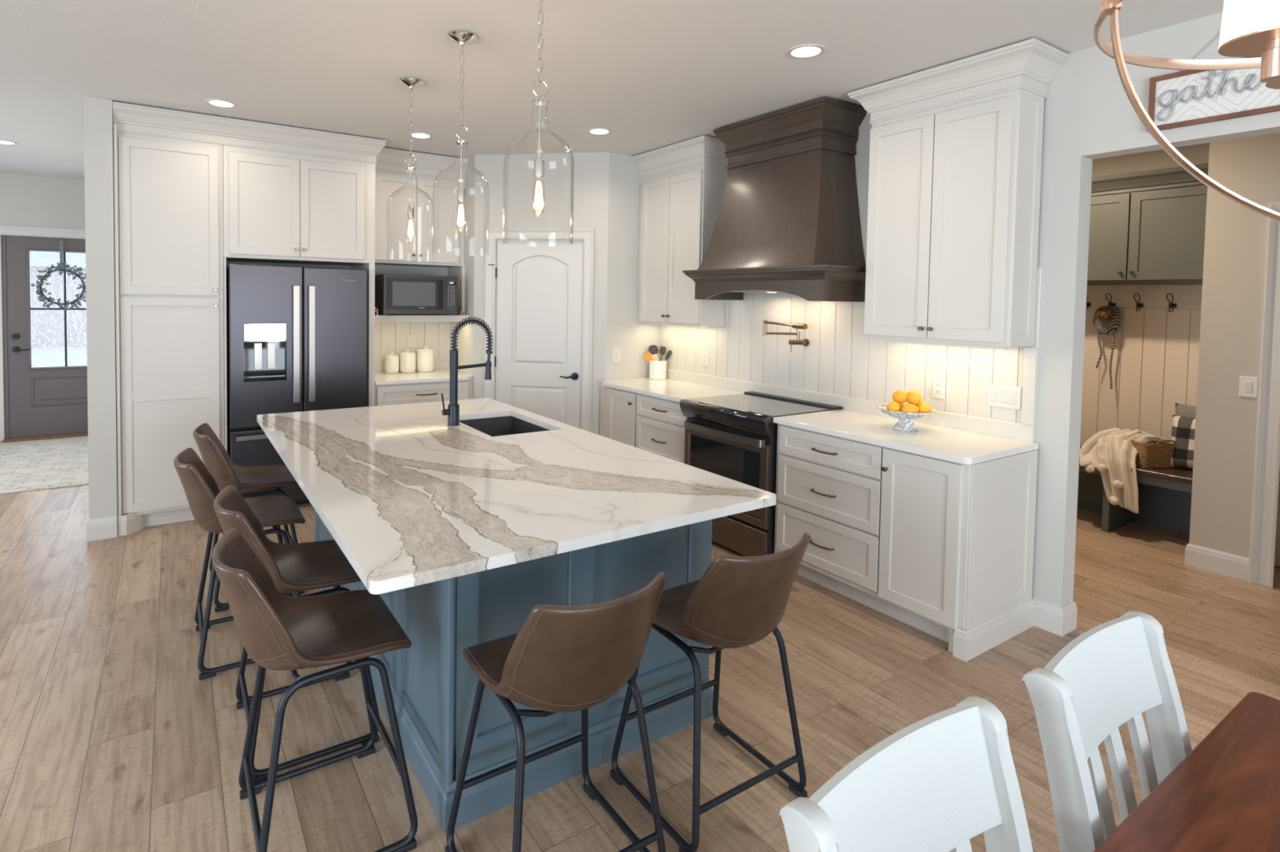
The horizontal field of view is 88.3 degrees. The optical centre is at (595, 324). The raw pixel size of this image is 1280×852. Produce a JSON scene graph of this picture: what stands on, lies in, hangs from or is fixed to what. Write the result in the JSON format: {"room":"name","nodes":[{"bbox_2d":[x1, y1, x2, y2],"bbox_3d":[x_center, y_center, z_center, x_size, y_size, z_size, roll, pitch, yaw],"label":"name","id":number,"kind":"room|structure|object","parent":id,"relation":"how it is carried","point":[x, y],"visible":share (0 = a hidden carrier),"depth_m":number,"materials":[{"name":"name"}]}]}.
{"room":"kitchen","nodes":[
{"label":"kitchen","id":0,"kind":"room"},
{"bbox_2d":[0,173,84,431],"bbox_3d":[-6.793,-0.168,6.588,3.700,2.800,0.130,-1,3,-33],"label":"wall","id":1,"kind":"structure","parent":0,"point":[27,201],"depth_m":7.02,"materials":[{"name":"grey paint"}]},
{"bbox_2d":[0,225,85,440],"bbox_3d":[-5.812,0.097,7.143,1.145,2.260,0.020,-1,3,-33],"label":"trim","id":2,"kind":"structure","parent":1,"relation":"attached to","point":[4,229],"depth_m":6.92,"materials":[{"name":"grey paint"}]},
{"bbox_2d":[0,235,88,438],"bbox_3d":[-5.834,0.145,7.177,0.945,2.160,0.142,-1,3,-33],"label":"front door","id":3,"kind":"structure","parent":1,"relation":"in","point":[44,400],"depth_m":7.03,"materials":[{"name":"grey paint"}]},
{"bbox_2d":[30,239,86,311],"bbox_3d":[-5.761,-0.527,7.112,0.542,0.770,0.071,-1,3,-33],"label":"wreath","id":4,"kind":"object","parent":3,"relation":"hanging from","point":[61,266],"visible":0.94,"depth_m":7.10,"materials":[{"name":"grey"}]},
{"bbox_2d":[1,431,88,442],"bbox_3d":[-5.833,1.216,7.189,0.945,0.020,0.250,-1,3,-33],"label":"trim","id":5,"kind":"structure","parent":1,"relation":"attached to","point":[85,433],"depth_m":7.04,"materials":[{"name":"brown wood"}]},
{"bbox_2d":[83,96,117,524],"bbox_3d":[-4.207,-0.098,5.833,0.144,2.800,3.940,-1,3,-33],"label":"wall","id":6,"kind":"structure","parent":0,"point":[98,117],"depth_m":4.17,"materials":[{"name":"grey paint"}]},
{"bbox_2d":[86,515,117,542],"bbox_3d":[-4.225,1.234,5.866,0.158,0.135,3.934,-1,3,-33],"label":"baseboard","id":7,"kind":"structure","parent":6,"relation":"attached to","point":[103,528],"depth_m":4.21,"materials":[{"name":"grey paint"}]},
{"bbox_2d":[226,261,447,276],"bbox_3d":[-2.388,-0.059,5.554,2.610,2.800,0.120,-1,3,-33],"label":"wall","id":8,"kind":"structure","parent":0,"point":[379,269],"depth_m":5.83,"materials":[{"name":"grey paint"}]},
{"bbox_2d":[374,321,450,373],"bbox_3d":[-1.707,0.186,5.917,0.835,0.476,0.026,-1,3,-33],"label":"backsplash","id":9,"kind":"structure","parent":8,"relation":"attached to","point":[389,336],"depth_m":5.95,"materials":[{"name":"grey paint"}]},
{"bbox_2d":[407,334,415,347],"bbox_3d":[-1.661,0.153,5.941,0.072,0.117,0.008,-1,3,-33],"label":"wall outlet","id":10,"kind":"object","parent":9,"relation":"attached to","point":[411,338],"visible":1,"depth_m":5.94,"materials":[{"name":"white plastic"}]},
{"bbox_2d":[374,147,468,322],"bbox_3d":[-1.576,-0.735,5.691,0.841,1.414,0.468,-1,3,-33],"label":"upper cabinet","id":11,"kind":"object","parent":8,"relation":"attached to","point":[391,173],"visible":0.65,"depth_m":5.58,"materials":[{"name":"grey paint"}]},
{"bbox_2d":[374,274,457,315],"bbox_3d":[-1.557,-0.245,5.635,0.622,0.332,0.426,-1,3,-33],"label":"microwave","id":12,"kind":"object","parent":11,"relation":"on","point":[394,294],"visible":1,"depth_m":5.44,"materials":[{"name":"grey metal"}]},
{"bbox_2d":[374,313,468,322],"bbox_3d":[-1.587,-0.055,5.717,0.841,0.054,0.468,-1,3,-33],"label":"shelf","id":13,"kind":"object","parent":11,"relation":"attached to","point":[380,317],"depth_m":5.54,"materials":[{"name":"grey paint"}]},
{"bbox_2d":[449,155,475,382],"bbox_3d":[-1.157,-0.054,5.933,0.110,2.800,0.574,-1,3,-33],"label":"wall","id":14,"kind":"structure","parent":0,"point":[465,337],"depth_m":5.75,"materials":[{"name":"grey paint"}]},
{"bbox_2d":[472,151,608,435],"bbox_3d":[-0.469,-0.031,5.619,1.158,2.800,0.110,1,2,10],"label":"wall","id":15,"kind":"structure","parent":0,"point":[584,190],"depth_m":5.51,"materials":[{"name":"grey paint"}]},
{"bbox_2d":[488,239,583,429],"bbox_3d":[-0.509,0.327,5.616,0.825,2.085,0.164,1,2,7],"label":"pantry door","id":16,"kind":"structure","parent":15,"relation":"in","point":[539,312],"depth_m":5.59,"materials":[{"name":"grey paint"}]},
{"bbox_2d":[484,228,594,432],"bbox_3d":[-0.489,0.286,5.568,0.935,2.170,0.020,1,2,10],"label":"trim","id":17,"kind":"structure","parent":15,"relation":"attached to","point":[587,234],"depth_m":5.51,"materials":[{"name":"grey paint"}]},
{"bbox_2d":[0,0,1224,180],"bbox_3d":[-0.088,-1.368,3.447,11.600,0.050,12.600,-1,3,-33],"label":"ceiling","id":18,"kind":"structure","parent":0,"point":[655,74],"depth_m":3.33,"materials":[{"name":"white paint"}]},
{"bbox_2d":[204,98,237,108],"bbox_3d":[-2.385,-1.404,4.193,0.184,0.005,0.184,-1,3,-33],"label":"recessed light","id":19,"kind":"object","parent":18,"relation":"in","point":[216,103],"visible":1,"depth_m":4.19,"materials":[{"name":"grey paint"}]},
{"bbox_2d":[386,76,434,260],"bbox_3d":[-1.043,-0.863,3.719,0.261,1.007,0.261,-1,3,-33],"label":"pendant light","id":20,"kind":"object","parent":18,"relation":"hanging from","point":[411,82],"visible":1,"depth_m":3.71,"materials":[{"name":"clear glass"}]},
{"bbox_2d":[407,204,414,217],"bbox_3d":[-1.047,-0.638,3.728,0.039,0.068,0.039,-1,3,-33],"label":"socket","id":21,"kind":"object","parent":20,"relation":"attached to","point":[411,209],"depth_m":3.71,"materials":[{"name":"silver metal"}]},
{"bbox_2d":[408,132,433,138],"bbox_3d":[-1.314,-1.416,4.946,0.184,0.005,0.184,-1,3,-33],"label":"recessed light","id":22,"kind":"object","parent":18,"relation":"in","point":[415,135],"visible":0.91,"depth_m":4.94,"materials":[{"name":"grey paint"}]},
{"bbox_2d":[431,30,488,253],"bbox_3d":[-0.624,-0.832,3.068,0.261,1.007,0.261,-1,3,-33],"label":"pendant light","id":23,"kind":"object","parent":18,"relation":"hanging from","point":[462,37],"visible":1,"depth_m":3.06,"materials":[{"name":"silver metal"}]},
{"bbox_2d":[457,186,465,202],"bbox_3d":[-0.628,-0.607,3.076,0.039,0.068,0.039,-1,3,-33],"label":"socket","id":24,"kind":"object","parent":23,"relation":"attached to","point":[460,190],"depth_m":3.06,"materials":[{"name":"silver metal"}]},
{"bbox_2d":[502,0,574,232],"bbox_3d":[-0.204,-0.800,2.415,0.261,1.007,0.261,-1,3,-33],"label":"pendant light","id":25,"kind":"object","parent":18,"relation":"hanging from","point":[539,163],"visible":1,"depth_m":2.41,"materials":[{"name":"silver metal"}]},
{"bbox_2d":[533,158,544,177],"bbox_3d":[-0.208,-0.575,2.423,0.039,0.068,0.039,-1,3,-33],"label":"socket","id":26,"kind":"object","parent":25,"relation":"attached to","point":[539,163],"depth_m":2.41,"materials":[{"name":"silver metal"}]},
{"bbox_2d":[586,128,612,135],"bbox_3d":[0.028,-1.387,4.743,0.184,0.005,0.184,-1,3,-33],"label":"recessed light","id":27,"kind":"object","parent":18,"relation":"in","point":[598,131],"visible":1,"depth_m":4.74,"materials":[{"name":"white plastic"}]},
{"bbox_2d":[786,44,826,59],"bbox_3d":[1.015,-1.311,3.169,0.184,0.005,0.184,-1,3,-33],"label":"recessed light","id":28,"kind":"object","parent":18,"relation":"in","point":[806,51],"visible":1,"depth_m":3.16,"materials":[{"name":"grey paint"}]},
{"bbox_2d":[1093,0,1279,221],"bbox_3d":[1.096,-0.665,0.840,0.717,1.116,0.717,0,2,-23],"label":"chandelier","id":29,"kind":"object","parent":18,"relation":"hanging from","point":[1249,28],"visible":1,"depth_m":0.93,"materials":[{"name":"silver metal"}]},
{"bbox_2d":[605,151,660,380],"bbox_3d":[0.304,-0.021,5.671,0.575,2.800,0.115,-1,3,-33],"label":"wall","id":30,"kind":"structure","parent":0,"point":[633,339],"depth_m":5.54,"materials":[{"name":"grey paint"}]},
{"bbox_2d":[612,348,620,362],"bbox_3d":[0.179,0.265,5.532,0.078,0.120,0.009,-1,3,-33],"label":"light switch","id":31,"kind":"object","parent":30,"relation":"attached to","point":[615,352],"visible":1,"depth_m":5.53,"materials":[{"name":"white plastic"}]},
{"bbox_2d":[0,435,1279,851],"bbox_3d":[-0.133,1.480,3.556,11.600,0.050,12.600,-1,3,-33],"label":"floor","id":32,"kind":"structure","parent":0,"point":[113,740],"depth_m":2.58,"materials":[{"name":"brown wood"}]},
{"bbox_2d":[0,435,88,494],"bbox_3d":[-5.725,1.278,5.712,2.328,0.012,2.215,-1,3,-33],"label":"area rug","id":33,"kind":"object","parent":32,"relation":"on","point":[57,463],"visible":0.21,"depth_m":5.96,"materials":[{"name":"white carpet"}]},
{"bbox_2d":[113,123,224,536],"bbox_3d":[-3.011,0.035,4.676,0.609,2.660,0.684,-1,3,-33],"label":"pantry cabinet","id":34,"kind":"object","parent":32,"relation":"on","point":[168,193],"visible":0.91,"depth_m":4.40,"materials":[{"name":"grey paint"}]},
{"bbox_2d":[173,448,305,679],"bbox_3d":[-1.607,1.012,2.978,0.504,0.882,0.490,-1,3,-33],"label":"bar stool","id":35,"kind":"object","parent":32,"relation":"on","point":[201,489],"visible":0.78,"depth_m":2.87,"materials":[{"name":"brown leather"}]},
{"bbox_2d":[192,422,304,612],"bbox_3d":[-1.877,0.986,3.553,0.504,0.882,0.490,-1,3,-33],"label":"bar stool","id":36,"kind":"object","parent":32,"relation":"on","point":[215,456],"visible":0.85,"depth_m":3.44,"materials":[{"name":"brown leather"}]},
{"bbox_2d":[226,264,367,504],"bbox_3d":[-2.327,0.464,5.105,0.940,1.792,0.703,-1,3,-33],"label":"refrigerator","id":37,"kind":"object","parent":32,"relation":"on","point":[297,336],"visible":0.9,"depth_m":4.78,"materials":[{"name":"black metal"}]},
{"bbox_2d":[213,484,379,782],"bbox_3d":[-1.101,1.042,2.403,0.504,0.882,0.490,-1,3,-33],"label":"bar stool","id":38,"kind":"object","parent":32,"relation":"on","point":[309,566],"visible":0.58,"depth_m":2.35,"materials":[{"name":"brown leather"}]},
{"bbox_2d":[222,145,375,450],"bbox_3d":[-2.322,0.029,5.126,1.033,2.660,0.674,-1,3,-33],"label":"tall cabinet","id":39,"kind":"object","parent":32,"relation":"on","point":[278,207],"visible":0.81,"depth_m":4.82,"materials":[{"name":"grey paint"}]},
{"bbox_2d":[112,102,386,164],"bbox_3d":[-2.425,-1.332,4.765,1.713,0.177,0.331,-1,3,-33],"label":"crown molding","id":40,"kind":"structure","parent":39,"relation":"attached to","point":[133,119],"depth_m":4.58,"materials":[{"name":"grey paint"}]},
{"bbox_2d":[211,528,417,851],"bbox_3d":[-0.845,1.063,1.953,0.504,0.882,0.490,-1,3,-33],"label":"bar stool","id":41,"kind":"object","parent":32,"relation":"on","point":[277,631],"visible":1,"depth_m":1.90,"materials":[{"name":"brown leather"}]},
{"bbox_2d":[374,378,472,406],"bbox_3d":[-1.552,0.910,5.677,0.836,0.882,0.652,-1,3,-33],"label":"base cabinet","id":42,"kind":"object","parent":32,"relation":"on","point":[428,392],"visible":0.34,"depth_m":5.38,"materials":[{"name":"grey paint"}]},
{"bbox_2d":[374,368,472,385],"bbox_3d":[-1.546,0.452,5.665,0.836,0.031,0.615,-1,3,-33],"label":"countertop","id":43,"kind":"structure","parent":42,"relation":"on","point":[437,375],"depth_m":5.51,"materials":[{"name":"white stone"}]},
{"bbox_2d":[384,351,399,373],"bbox_3d":[-1.783,0.336,5.759,0.128,0.186,0.128,-1,3,-33],"label":"canister","id":44,"kind":"object","parent":43,"relation":"on","point":[391,361],"visible":1,"depth_m":5.71,"materials":[{"name":"white ceramic"}]},
{"bbox_2d":[399,348,416,373],"bbox_3d":[-1.665,0.324,5.835,0.146,0.207,0.146,-1,3,-33],"label":"canister","id":45,"kind":"object","parent":43,"relation":"on","point":[407,359],"visible":1,"depth_m":5.78,"materials":[{"name":"white ceramic"}]},
{"bbox_2d":[416,346,434,372],"bbox_3d":[-1.531,0.312,5.920,0.165,0.229,0.165,-1,3,-33],"label":"canister","id":46,"kind":"object","parent":43,"relation":"on","point":[424,357],"visible":1,"depth_m":5.86,"materials":[{"name":"white ceramic"}]},
{"bbox_2d":[314,509,713,833],"bbox_3d":[-0.587,1.022,3.152,1.070,0.881,2.212,-1,3,-33],"label":"kitchen island","id":47,"kind":"object","parent":32,"relation":"on","point":[433,686],"visible":0.36,"depth_m":2.17,"materials":[{"name":"blue paint"}]},
{"bbox_2d":[257,398,776,594],"bbox_3d":[-0.625,0.570,2.988,1.392,0.032,2.525,-1,3,-33],"label":"island countertop","id":48,"kind":"structure","parent":47,"relation":"on","point":[410,498],"depth_m":2.33,"materials":[{"name":"stone"}]},
{"bbox_2d":[440,316,493,426],"bbox_3d":[-0.681,0.247,3.501,0.289,0.570,0.062,-1,3,-33],"label":"kitchen faucet","id":49,"kind":"object","parent":48,"relation":"on","point":[453,411],"visible":1,"depth_m":3.45,"materials":[{"name":"black metal"}]},
{"bbox_2d":[459,415,548,436],"bbox_3d":[-0.506,0.658,3.574,0.448,0.184,0.678,-1,3,-33],"label":"sink","id":50,"kind":"object","parent":48,"relation":"in","point":[503,425],"visible":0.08,"depth_m":3.87,"materials":[{"name":"grey stone"}]},
{"bbox_2d":[444,572,666,851],"bbox_3d":[-0.088,1.081,1.794,0.490,0.882,0.504,-1,3,-33],"label":"bar stool","id":51,"kind":"object","parent":32,"relation":"on","point":[561,659],"visible":1,"depth_m":1.61,"materials":[{"name":"brown leather"}]},
{"bbox_2d":[600,384,638,447],"bbox_3d":[0.414,0.951,5.408,0.657,0.882,0.521,-1,3,-33],"label":"base cabinet","id":52,"kind":"object","parent":32,"relation":"on","point":[618,407],"visible":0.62,"depth_m":5.22,"materials":[{"name":"grey paint"}]},
{"bbox_2d":[635,393,687,463],"bbox_3d":[0.713,0.974,4.936,0.664,0.882,0.595,-1,3,-33],"label":"base cabinet","id":53,"kind":"object","parent":32,"relation":"on","point":[660,422],"visible":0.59,"depth_m":4.77,"materials":[{"name":"grey paint"}]},
{"bbox_2d":[602,377,744,402],"bbox_3d":[0.591,0.506,5.142,0.642,0.031,1.126,-1,3,-33],"label":"countertop","id":54,"kind":"structure","parent":53,"relation":"on","point":[674,390],"depth_m":5.04,"materials":[{"name":"white stone"}]},
{"bbox_2d":[648,360,666,379],"bbox_3d":[0.535,0.391,5.641,0.146,0.158,0.146,-1,3,-33],"label":"utensil crock","id":55,"kind":"object","parent":54,"relation":"on","point":[657,370],"visible":0.94,"depth_m":5.58,"materials":[{"name":"white ceramic"}]},
{"bbox_2d":[648,345,657,355],"bbox_3d":[0.498,0.317,5.661,0.082,0.273,0.033,2,2,18],"label":"ladle","id":56,"kind":"object","parent":55,"relation":"in","point":[653,349],"visible":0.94,"depth_m":5.66,"materials":[{"name":"grey metal"}]},
{"bbox_2d":[609,532,810,851],"bbox_3d":[0.392,1.077,2.108,0.490,0.882,0.504,-1,3,-33],"label":"bar stool","id":57,"kind":"object","parent":32,"relation":"on","point":[737,602],"visible":0.94,"depth_m":1.92,"materials":[{"name":"brown leather"}]},
{"bbox_2d":[679,391,843,556],"bbox_3d":[1.060,0.978,4.341,0.720,0.931,0.790,-1,3,-33],"label":"range","id":58,"kind":"object","parent":32,"relation":"on","point":[734,437],"visible":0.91,"depth_m":4.09,"materials":[{"name":"black metal"}]},
{"bbox_2d":[688,393,833,417],"bbox_3d":[1.065,0.533,4.324,0.570,0.020,0.758,-1,3,-33],"label":"cooktop","id":59,"kind":"object","parent":58,"relation":"in","point":[771,406],"depth_m":4.28,"materials":[{"name":"black glass"}]},
{"bbox_2d":[773,423,888,615],"bbox_3d":[1.482,1.032,3.741,0.664,0.882,0.688,-1,3,-33],"label":"base cabinet","id":60,"kind":"object","parent":32,"relation":"on","point":[828,487],"visible":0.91,"depth_m":3.53,"materials":[{"name":"grey paint"}]},
{"bbox_2d":[773,408,1038,464],"bbox_3d":[1.615,0.583,3.550,0.642,0.031,1.128,-1,3,-33],"label":"countertop","id":61,"kind":"structure","parent":60,"relation":"on","point":[953,445],"depth_m":3.37,"materials":[{"name":"white stone"}]},
{"bbox_2d":[876,404,937,431],"bbox_3d":[1.672,0.512,3.542,0.294,0.114,0.294,-1,3,-33],"label":"pedestal bowl","id":62,"kind":"object","parent":61,"relation":"on","point":[905,423],"visible":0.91,"depth_m":3.49,"materials":[{"name":"stone"}]},
{"bbox_2d":[886,401,901,412],"bbox_3d":[1.598,0.450,3.520,0.082,0.072,0.070,-1,3,-33],"label":"orange","id":63,"kind":"object","parent":62,"relation":"in","point":[892,406],"visible":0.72,"depth_m":3.49,"materials":[{"name":"orange food"}]},
{"bbox_2d":[892,390,907,403],"bbox_3d":[1.642,0.391,3.538,0.074,0.073,0.083,-1,3,-33],"label":"orange","id":64,"kind":"object","parent":63,"relation":"on","point":[899,396],"visible":0.96,"depth_m":3.51,"materials":[{"name":"orange food"}]},
{"bbox_2d":[901,403,918,413],"bbox_3d":[1.661,0.457,3.472,0.084,0.075,0.077,-1,3,-33],"label":"orange","id":65,"kind":"object","parent":62,"relation":"in","point":[909,407],"visible":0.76,"depth_m":3.45,"materials":[{"name":"orange food"}]},
{"bbox_2d":[915,402,931,413],"bbox_3d":[1.741,0.456,3.495,0.086,0.077,0.078,-1,3,-33],"label":"orange","id":66,"kind":"object","parent":62,"relation":"in","point":[923,407],"visible":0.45,"depth_m":3.46,"materials":[{"name":"orange food"}]},
{"bbox_2d":[906,390,921,404],"bbox_3d":[1.696,0.393,3.503,0.081,0.077,0.084,-1,3,-33],"label":"orange","id":67,"kind":"object","parent":66,"relation":"on","point":[913,397],"visible":0.98,"depth_m":3.47,"materials":[{"name":"orange food"}]},
{"bbox_2d":[779,696,1033,851],"bbox_3d":[0.564,1.091,0.746,0.450,0.964,0.558,-1,3,-33],"label":"dining chair","id":68,"kind":"object","parent":32,"relation":"on","point":[948,778],"visible":1,"depth_m":0.95,"materials":[{"name":"white paint"}]},
{"bbox_2d":[878,447,1037,662],"bbox_3d":[1.792,1.055,3.265,0.657,0.882,0.446,-1,3,-33],"label":"base cabinet","id":69,"kind":"object","parent":32,"relation":"on","point":[957,540],"visible":0.94,"depth_m":3.10,"materials":[{"name":"white paint"}]},
{"bbox_2d":[1022,610,1191,851],"bbox_3d":[1.076,1.087,1.056,0.450,0.964,0.558,-1,3,-33],"label":"dining chair","id":70,"kind":"object","parent":32,"relation":"on","point":[1119,669],"visible":0.85,"depth_m":1.21,"materials":[{"name":"white paint"}]},
{"bbox_2d":[1077,446,1192,533],"bbox_3d":[3.509,1.204,5.275,0.500,0.484,2.206,-1,3,-33],"label":"bench","id":71,"kind":"object","parent":32,"relation":"on","point":[1165,495],"visible":0.12,"depth_m":4.73,"materials":[{"name":"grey wood"}]},
{"bbox_2d":[1124,438,1180,468],"bbox_3d":[3.920,0.891,4.641,0.310,0.201,0.250,1,2,-2],"label":"wicker basket","id":72,"kind":"object","parent":71,"relation":"on","point":[1157,455],"visible":0.56,"depth_m":4.53,"materials":[{"name":"brown wicker"}]},
{"bbox_2d":[1079,427,1170,513],"bbox_3d":[3.781,1.021,4.686,0.463,0.538,0.460,-1,3,-33],"label":"knit blanket","id":73,"kind":"object","parent":72,"relation":"on","point":[1108,451],"visible":0.98,"depth_m":4.62,"materials":[{"name":"beige fabric"}]},
{"bbox_2d":[1170,414,1195,469],"bbox_3d":[4.109,0.820,4.503,0.298,0.360,0.165,3,3,38],"label":"checked pillow","id":74,"kind":"object","parent":71,"relation":"on","point":[1183,433],"visible":0.48,"depth_m":4.50,"materials":[{"name":"fabric"}]},
{"bbox_2d":[1175,403,1195,418],"bbox_3d":[4.174,0.784,4.550,0.082,0.439,0.273,-1,3,-38],"label":"pillow","id":75,"kind":"object","parent":71,"relation":"on","point":[1184,411],"visible":0.1,"depth_m":4.59,"materials":[{"name":"grey fabric"}]},
{"bbox_2d":[1093,692,1279,851],"bbox_3d":[1.031,1.205,0.616,1.582,0.760,0.982,-1,3,-33],"label":"dining table","id":76,"kind":"object","parent":32,"relation":"on","point":[1224,796],"visible":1,"depth_m":1.12,"materials":[{"name":"brown wood"}]},
{"bbox_2d":[727,12,1279,607],"bbox_3d":[2.356,0.109,3.128,0.125,2.800,9.100,-1,3,-33],"label":"wall","id":77,"kind":"structure","parent":0,"point":[1089,114],"depth_m":3.16,"materials":[{"name":"grey paint"}]},
{"bbox_2d":[631,135,728,327],"bbox_3d":[0.682,-0.691,5.277,0.351,1.398,0.898,-1,3,-33],"label":"upper cabinet","id":78,"kind":"object","parent":77,"relation":"attached to","point":[682,184],"visible":0.95,"depth_m":5.16,"materials":[{"name":"grey paint"}]},
{"bbox_2d":[682,96,866,302],"bbox_3d":[1.184,-0.748,4.313,0.525,1.190,1.232,-1,3,-33],"label":"range hood","id":79,"kind":"object","parent":77,"relation":"attached to","point":[788,221],"visible":0.98,"depth_m":4.07,"materials":[{"name":"brown wood"}]},
{"bbox_2d":[682,264,866,282],"bbox_3d":[1.177,-0.318,4.330,0.525,0.081,1.232,-1,3,-33],"label":"mantel shelf","id":80,"kind":"object","parent":79,"relation":"attached to","point":[745,273],"depth_m":4.00,"materials":[{"name":"brown wood"}]},
{"bbox_2d":[659,267,1042,442],"bbox_3d":[1.375,0.093,4.513,0.026,0.866,3.000,-1,3,-33],"label":"backsplash","id":81,"kind":"structure","parent":77,"relation":"attached to","point":[838,366],"depth_m":4.20,"materials":[{"name":"grey paint"}]},
{"bbox_2d":[702,351,708,366],"bbox_3d":[0.880,0.280,5.281,0.008,0.117,0.072,-1,3,-33],"label":"wall outlet","id":82,"kind":"object","parent":81,"relation":"attached to","point":[704,354],"visible":1,"depth_m":5.27,"materials":[{"name":"white plastic"}]},
{"bbox_2d":[762,320,808,352],"bbox_3d":[1.317,0.084,4.499,0.116,0.212,0.361,-1,3,-33],"label":"pot filler","id":83,"kind":"object","parent":81,"relation":"attached to","point":[805,342],"visible":1,"depth_m":4.43,"materials":[{"name":"gold metal"}]},
{"bbox_2d":[932,377,945,399],"bbox_3d":[1.916,0.358,3.671,0.008,0.117,0.072,-1,3,-33],"label":"wall outlet","id":84,"kind":"object","parent":81,"relation":"attached to","point":[938,384],"visible":1,"depth_m":3.67,"materials":[{"name":"white plastic"}]},
{"bbox_2d":[935,382,941,394],"bbox_3d":[1.914,0.358,3.670,0.003,0.066,0.033,-1,3,-33],"label":"receptacle","id":85,"kind":"object","parent":84,"relation":"attached to","point":[938,384],"depth_m":3.67,"materials":[{"name":"white plastic"}]},
{"bbox_2d":[986,383,1022,410],"bbox_3d":[2.101,0.374,3.383,0.009,0.117,0.165,-1,3,-33],"label":"light switch","id":86,"kind":"object","parent":81,"relation":"attached to","point":[997,395],"visible":1,"depth_m":3.38,"materials":[{"name":"white plastic"}]},
{"bbox_2d":[847,38,1069,350],"bbox_3d":[1.841,-0.597,3.475,0.351,1.412,0.968,-1,3,-33],"label":"upper cabinet","id":87,"kind":"object","parent":77,"relation":"attached to","point":[956,147],"visible":1,"depth_m":3.31,"materials":[{"name":"grey paint"}]},
{"bbox_2d":[1031,596,1077,636],"bbox_3d":[1.907,1.408,3.845,0.153,0.135,1.514,-1,3,-33],"label":"baseboard","id":88,"kind":"structure","parent":77,"relation":"attached to","point":[1060,621],"depth_m":3.22,"materials":[{"name":"white paint"}]},
{"bbox_2d":[1146,33,1279,132],"bbox_3d":[2.545,-1.011,2.680,0.022,0.363,0.455,-1,3,-33],"label":"wall sign","id":89,"kind":"object","parent":77,"relation":"attached to","point":[1186,98],"visible":0.82,"depth_m":2.71,"materials":[{"name":"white wood"}]},
{"bbox_2d":[1091,132,1279,567],"bbox_3d":[3.554,0.108,3.660,2.465,2.800,5.140,-1,3,-33],"label":"wall","id":90,"kind":"structure","parent":0,"point":[1236,234],"depth_m":3.92,"materials":[{"name":"beige paint"}]},
{"bbox_2d":[1080,307,1200,446],"bbox_3d":[3.731,0.410,5.379,0.012,1.100,2.206,-1,3,-33],"label":"panelling","id":91,"kind":"object","parent":90,"relation":"attached to","point":[1155,360],"visible":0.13,"depth_m":4.87,"materials":[{"name":"beige paint"}]},
{"bbox_2d":[1085,284,1202,309],"bbox_3d":[3.737,-0.227,5.353,0.020,0.173,2.206,-1,3,-33],"label":"hook rail","id":92,"kind":"object","parent":90,"relation":"attached to","point":[1153,296],"visible":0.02,"depth_m":4.83,"materials":[{"name":"beige paint"}]},
{"bbox_2d":[1105,293,1115,306],"bbox_3d":[3.910,-0.166,4.997,0.075,0.133,0.044,-1,3,-33],"label":"coat hook","id":93,"kind":"object","parent":92,"relation":"attached to","point":[1110,304],"visible":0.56,"depth_m":5.00,"materials":[{"name":"black metal"}]},
{"bbox_2d":[1093,305,1119,389],"bbox_3d":[3.846,0.176,4.984,0.181,0.633,0.172,-1,3,-33],"label":"hat","id":94,"kind":"object","parent":93,"relation":"hanging from","point":[1106,319],"visible":1,"depth_m":4.96,"materials":[{"name":"multicoloured fabric"}]},
{"bbox_2d":[1087,163,1208,284],"bbox_3d":[3.629,-0.694,5.146,0.416,0.770,2.018,-1,3,-33],"label":"upper cabinet","id":95,"kind":"object","parent":90,"relation":"attached to","point":[1147,227],"visible":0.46,"depth_m":4.55,"materials":[{"name":"grey paint"}]},
{"bbox_2d":[1184,542,1248,582],"bbox_3d":[4.043,1.430,4.157,0.724,0.135,0.289,-1,3,-33],"label":"baseboard","id":96,"kind":"structure","parent":90,"relation":"attached to","point":[1237,566],"depth_m":3.96,"materials":[{"name":"grey paint"}]},
{"bbox_2d":[1239,376,1258,398],"bbox_3d":[3.817,0.368,3.843,0.009,0.120,0.078,-1,3,-33],"label":"light switch","id":97,"kind":"object","parent":90,"relation":"attached to","point":[1248,386],"visible":1,"depth_m":3.84,"materials":[{"name":"white plastic"}]},
{"bbox_2d":[1248,201,1279,587],"bbox_3d":[4.134,0.429,3.338,0.022,2.200,1.105,-1,3,-33],"label":"trim","id":98,"kind":"structure","parent":90,"relation":"attached to","point":[1267,453],"depth_m":3.77,"materials":[{"name":"grey paint"}]},
{"bbox_2d":[1274,472,1279,566],"bbox_3d":[4.497,0.472,3.630,0.035,2.085,0.990,-1,3,-33],"label":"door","id":99,"kind":"structure","parent":90,"relation":"in","point":[1277,562],"depth_m":4.05,"materials":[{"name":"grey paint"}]},
{"label":"outside","id":100,"kind":"structure","parent":0,"visible":0},
{"bbox_2d":[31,346,87,367],"bbox_3d":[-11.915,1.002,15.774,15.000,0.100,20.690,-1,3,-33],"label":"ground","id":101,"kind":"structure","parent":100,"point":[42,357],"depth_m":17.29,"materials":[{"name":"white snow"}]},
{"bbox_2d":[30,251,86,347],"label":"window","id":102,"kind":"structure","parent":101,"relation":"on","point":[47,326],"depth_m":20.27,"materials":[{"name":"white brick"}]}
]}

